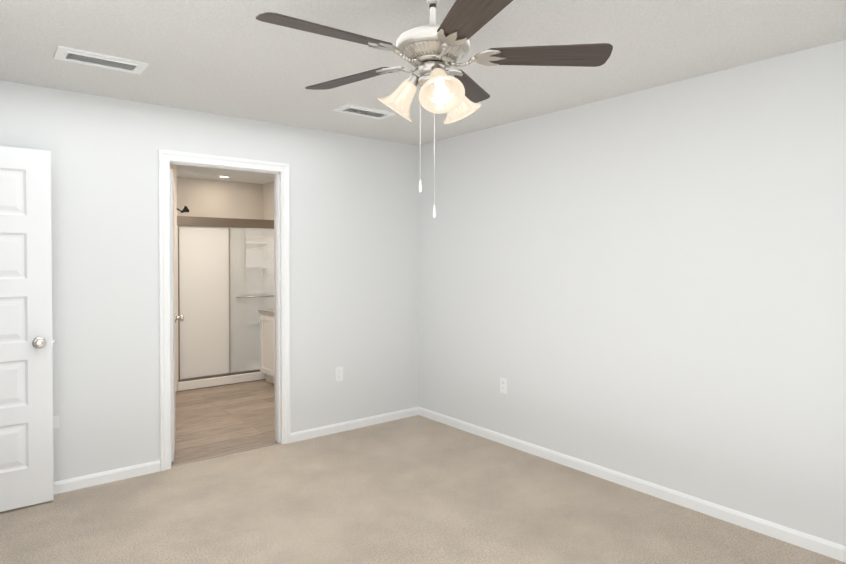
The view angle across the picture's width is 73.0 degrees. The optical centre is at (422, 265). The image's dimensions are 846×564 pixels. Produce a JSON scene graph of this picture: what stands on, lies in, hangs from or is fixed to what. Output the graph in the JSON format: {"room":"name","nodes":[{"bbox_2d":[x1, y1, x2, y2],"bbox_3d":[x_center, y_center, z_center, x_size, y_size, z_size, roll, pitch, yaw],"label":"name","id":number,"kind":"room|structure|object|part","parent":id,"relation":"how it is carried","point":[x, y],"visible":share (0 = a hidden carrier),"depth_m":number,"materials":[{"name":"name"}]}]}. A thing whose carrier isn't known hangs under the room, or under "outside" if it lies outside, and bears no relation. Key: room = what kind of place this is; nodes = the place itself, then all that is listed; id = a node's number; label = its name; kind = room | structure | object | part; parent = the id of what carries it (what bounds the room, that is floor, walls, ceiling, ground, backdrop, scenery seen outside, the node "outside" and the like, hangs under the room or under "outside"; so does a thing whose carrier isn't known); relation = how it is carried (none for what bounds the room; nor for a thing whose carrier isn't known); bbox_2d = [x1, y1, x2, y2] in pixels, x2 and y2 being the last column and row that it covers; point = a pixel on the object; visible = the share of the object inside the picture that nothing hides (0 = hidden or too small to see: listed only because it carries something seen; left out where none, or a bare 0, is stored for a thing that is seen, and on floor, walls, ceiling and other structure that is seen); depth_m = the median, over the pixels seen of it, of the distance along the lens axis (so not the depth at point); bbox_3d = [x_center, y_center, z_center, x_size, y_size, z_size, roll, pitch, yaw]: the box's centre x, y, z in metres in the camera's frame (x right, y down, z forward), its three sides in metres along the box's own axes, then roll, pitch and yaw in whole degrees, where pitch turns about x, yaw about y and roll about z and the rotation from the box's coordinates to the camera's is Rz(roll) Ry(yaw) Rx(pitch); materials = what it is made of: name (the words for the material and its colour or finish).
{"room":"empty bedroom","nodes":[
{"label":"empty bedroom","id":0,"kind":"room"},
{"bbox_2d":[170,164,177,391],"bbox_3d":[-3.327,0.119,6.245,0.910,2.440,1.130,-1,1,-39],"label":"wall","id":1,"kind":"structure","parent":0,"point":[173,167],"depth_m":6.08,"materials":[{"name":"beige paint"}]},
{"bbox_2d":[0,80,418,481],"bbox_3d":[-1.544,0.148,4.054,3.764,2.440,0.110,-1,1,-39],"label":"wall","id":2,"kind":"structure","parent":0,"point":[354,257],"depth_m":3.80,"materials":[{"name":"white paint"}]},
{"bbox_2d":[0,146,53,511],"bbox_3d":[-2.481,0.354,3.079,0.813,2.030,0.169,-1,1,-39],"label":"door","id":3,"kind":"structure","parent":2,"relation":"in","point":[26,421],"depth_m":3.24,"materials":[{"name":"white paint"}]},
{"bbox_3d":[-2.215,0.441,3.293,0.068,0.068,0.169,-1,1,-39],"label":"knob","id":4,"kind":"part","parent":3,"relation":"part of","materials":[{"name":"silver metal"}]},
{"bbox_2d":[53,416,58,428],"bbox_3d":[-2.223,0.944,3.446,0.050,0.075,0.006,-1,1,-39],"label":"electrical outlet plate","id":5,"kind":"object","parent":2,"relation":"attached to","point":[55,421],"visible":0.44,"depth_m":3.45,"materials":[{"name":"white plastic"}]},
{"bbox_2d":[54,460,159,493],"bbox_3d":[-2.323,1.341,3.367,1.449,0.072,0.013,-1,1,-39],"label":"baseboard","id":6,"kind":"structure","parent":2,"relation":"attached to","point":[75,483],"depth_m":3.61,"materials":[{"name":"white paint"}]},
{"bbox_2d":[170,169,183,461],"bbox_3d":[-1.901,0.339,4.322,0.169,2.030,0.824,0,1,-23],"label":"bathroom door","id":7,"kind":"structure","parent":2,"relation":"in","point":[174,318],"depth_m":3.96,"materials":[{"name":"white paint"}]},
{"bbox_3d":[-2.031,0.425,4.633,0.169,0.068,0.068,0,1,-23],"label":"knob","id":8,"kind":"part","parent":7,"relation":"part of","materials":[{"name":"silver metal"}]},
{"bbox_2d":[158,149,290,470],"bbox_3d":[-1.429,0.294,4.149,0.939,2.145,0.148,-1,1,-39],"label":"door frame","id":9,"kind":"structure","parent":2,"relation":"attached to","point":[165,157],"depth_m":4.19,"materials":[{"name":"white paint"}]},
{"bbox_2d":[335,367,342,381],"bbox_3d":[-0.686,0.885,4.675,0.070,0.114,0.009,-1,1,-39],"label":"electrical outlet","id":10,"kind":"object","parent":2,"relation":"attached to","point":[338,373],"visible":1,"depth_m":4.67,"materials":[{"name":"white plastic"}]},
{"bbox_2d":[291,407,417,442],"bbox_3d":[-0.530,1.322,4.804,1.264,0.072,0.013,-1,1,-39],"label":"baseboard","id":11,"kind":"structure","parent":2,"relation":"attached to","point":[342,427],"depth_m":4.75,"materials":[{"name":"white paint"}]},
{"bbox_2d":[177,177,262,219],"bbox_3d":[-3.150,0.106,7.182,2.359,2.440,0.110,-1,1,-39],"label":"wall","id":12,"kind":"structure","parent":0,"point":[213,198],"depth_m":7.49,"materials":[{"name":"beige paint"}]},
{"bbox_2d":[171,379,277,464],"bbox_3d":[-2.083,1.376,5.868,2.579,0.056,3.520,-1,1,-39],"label":"floor","id":13,"kind":"structure","parent":0,"point":[219,420],"depth_m":5.05,"materials":[{"name":"brown wood"}]},
{"bbox_2d":[171,443,278,466],"bbox_3d":[-1.418,1.367,4.149,0.809,0.007,0.020,-1,1,-39],"label":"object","id":14,"kind":"structure","parent":13,"relation":"on","point":[223,454],"depth_m":4.13,"materials":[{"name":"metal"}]},
{"bbox_2d":[177,206,273,390],"bbox_3d":[-2.402,0.319,6.976,1.441,2.021,1.146,-1,1,-39],"label":"shower","id":15,"kind":"object","parent":13,"relation":"on","point":[225,279],"visible":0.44,"depth_m":6.43,"materials":[{"name":"white glass"}]},
{"bbox_3d":[-2.340,0.391,6.384,0.740,1.658,0.006,-1,1,-39],"label":"glass","id":16,"kind":"part","parent":15,"relation":"part of","materials":[{"name":"white"}]},
{"bbox_3d":[-1.865,0.386,6.739,0.845,1.658,0.006,-1,1,-39],"label":"glass","id":17,"kind":"part","parent":15,"relation":"part of","materials":[{"name":"white"}]},
{"bbox_2d":[258,309,274,383],"bbox_3d":[-1.284,0.871,6.259,0.602,0.935,1.242,-1,1,-39],"label":"bathroom vanity","id":18,"kind":"object","parent":13,"relation":"on","point":[267,353],"visible":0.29,"depth_m":6.42,"materials":[{"name":"white wood"}]},
{"bbox_2d":[0,415,845,563],"bbox_3d":[0.153,1.425,2.041,3.874,0.060,5.250,-1,1,-39],"label":"floor carpet","id":19,"kind":"object","parent":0,"point":[417,489],"visible":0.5,"depth_m":3.16,"materials":[{"name":"beige carpet"}]},
{"bbox_2d":[0,0,845,183],"bbox_3d":[-0.947,-1.113,3.381,3.874,0.100,8.770,-1,1,-39],"label":"ceiling","id":20,"kind":"structure","parent":0,"point":[235,58],"depth_m":2.79,"materials":[{"name":"paint"}]},
{"bbox_2d":[53,45,148,74],"bbox_3d":[-1.649,-1.050,2.935,0.400,0.014,0.200,-1,1,-39],"label":"ceiling vent","id":21,"kind":"object","parent":20,"relation":"in","point":[68,54],"visible":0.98,"depth_m":2.91,"materials":[{"name":"white metal"}]},
{"bbox_2d":[332,103,396,119],"bbox_3d":[-0.402,-1.063,3.954,0.400,0.014,0.200,-1,1,-39],"label":"ceiling vent","id":22,"kind":"object","parent":20,"relation":"in","point":[358,110],"visible":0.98,"depth_m":3.93,"materials":[{"name":"white metal"}]},
{"bbox_2d":[256,0,612,217],"bbox_3d":[0.001,-0.609,2.080,1.213,0.874,1.241,-1,1,-39],"label":"ceiling fan","id":23,"kind":"object","parent":20,"relation":"hanging from","point":[432,52],"visible":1,"depth_m":2.03,"materials":[{"name":"brown wood"}]},
{"bbox_3d":[-0.311,-0.761,1.855,0.449,0.006,0.148,-1,13,-34],"label":"blade","id":24,"kind":"part","parent":23,"relation":"part of","materials":[{"name":"brown wood"}]},
{"bbox_3d":[-0.296,-0.767,2.348,0.449,0.006,0.148,1,13,38],"label":"blade","id":25,"kind":"part","parent":23,"relation":"part of","materials":[{"name":"brown wood"}]},
{"label":"blade","id":26,"kind":"part","parent":23,"relation":"part of","materials":[{"name":"brown wood"}]},
{"label":"blade","id":27,"kind":"part","parent":23,"relation":"part of","materials":[{"name":"brown wood"}]},
{"bbox_3d":[0.455,-0.764,2.079,0.449,0.006,0.148,0,-11,2],"label":"blade","id":28,"kind":"part","parent":23,"relation":"part of","materials":[{"name":"brown wood"}]},
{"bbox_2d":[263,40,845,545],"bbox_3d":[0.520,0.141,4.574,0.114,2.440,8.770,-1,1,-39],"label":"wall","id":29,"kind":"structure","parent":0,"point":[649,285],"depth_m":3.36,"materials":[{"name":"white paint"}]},
{"bbox_2d":[500,378,506,393],"bbox_3d":[0.616,0.917,4.371,0.009,0.114,0.070,-1,1,-39],"label":"electrical outlet","id":30,"kind":"object","parent":29,"relation":"attached to","point":[503,385],"visible":1,"depth_m":4.37,"materials":[{"name":"white plastic"}]},
{"bbox_2d":[418,407,845,562],"bbox_3d":[1.550,1.343,3.208,0.013,0.072,5.105,-1,1,-39],"label":"baseboard","id":31,"kind":"structure","parent":29,"relation":"attached to","point":[836,551],"depth_m":3.36,"materials":[{"name":"white paint"}]}
]}

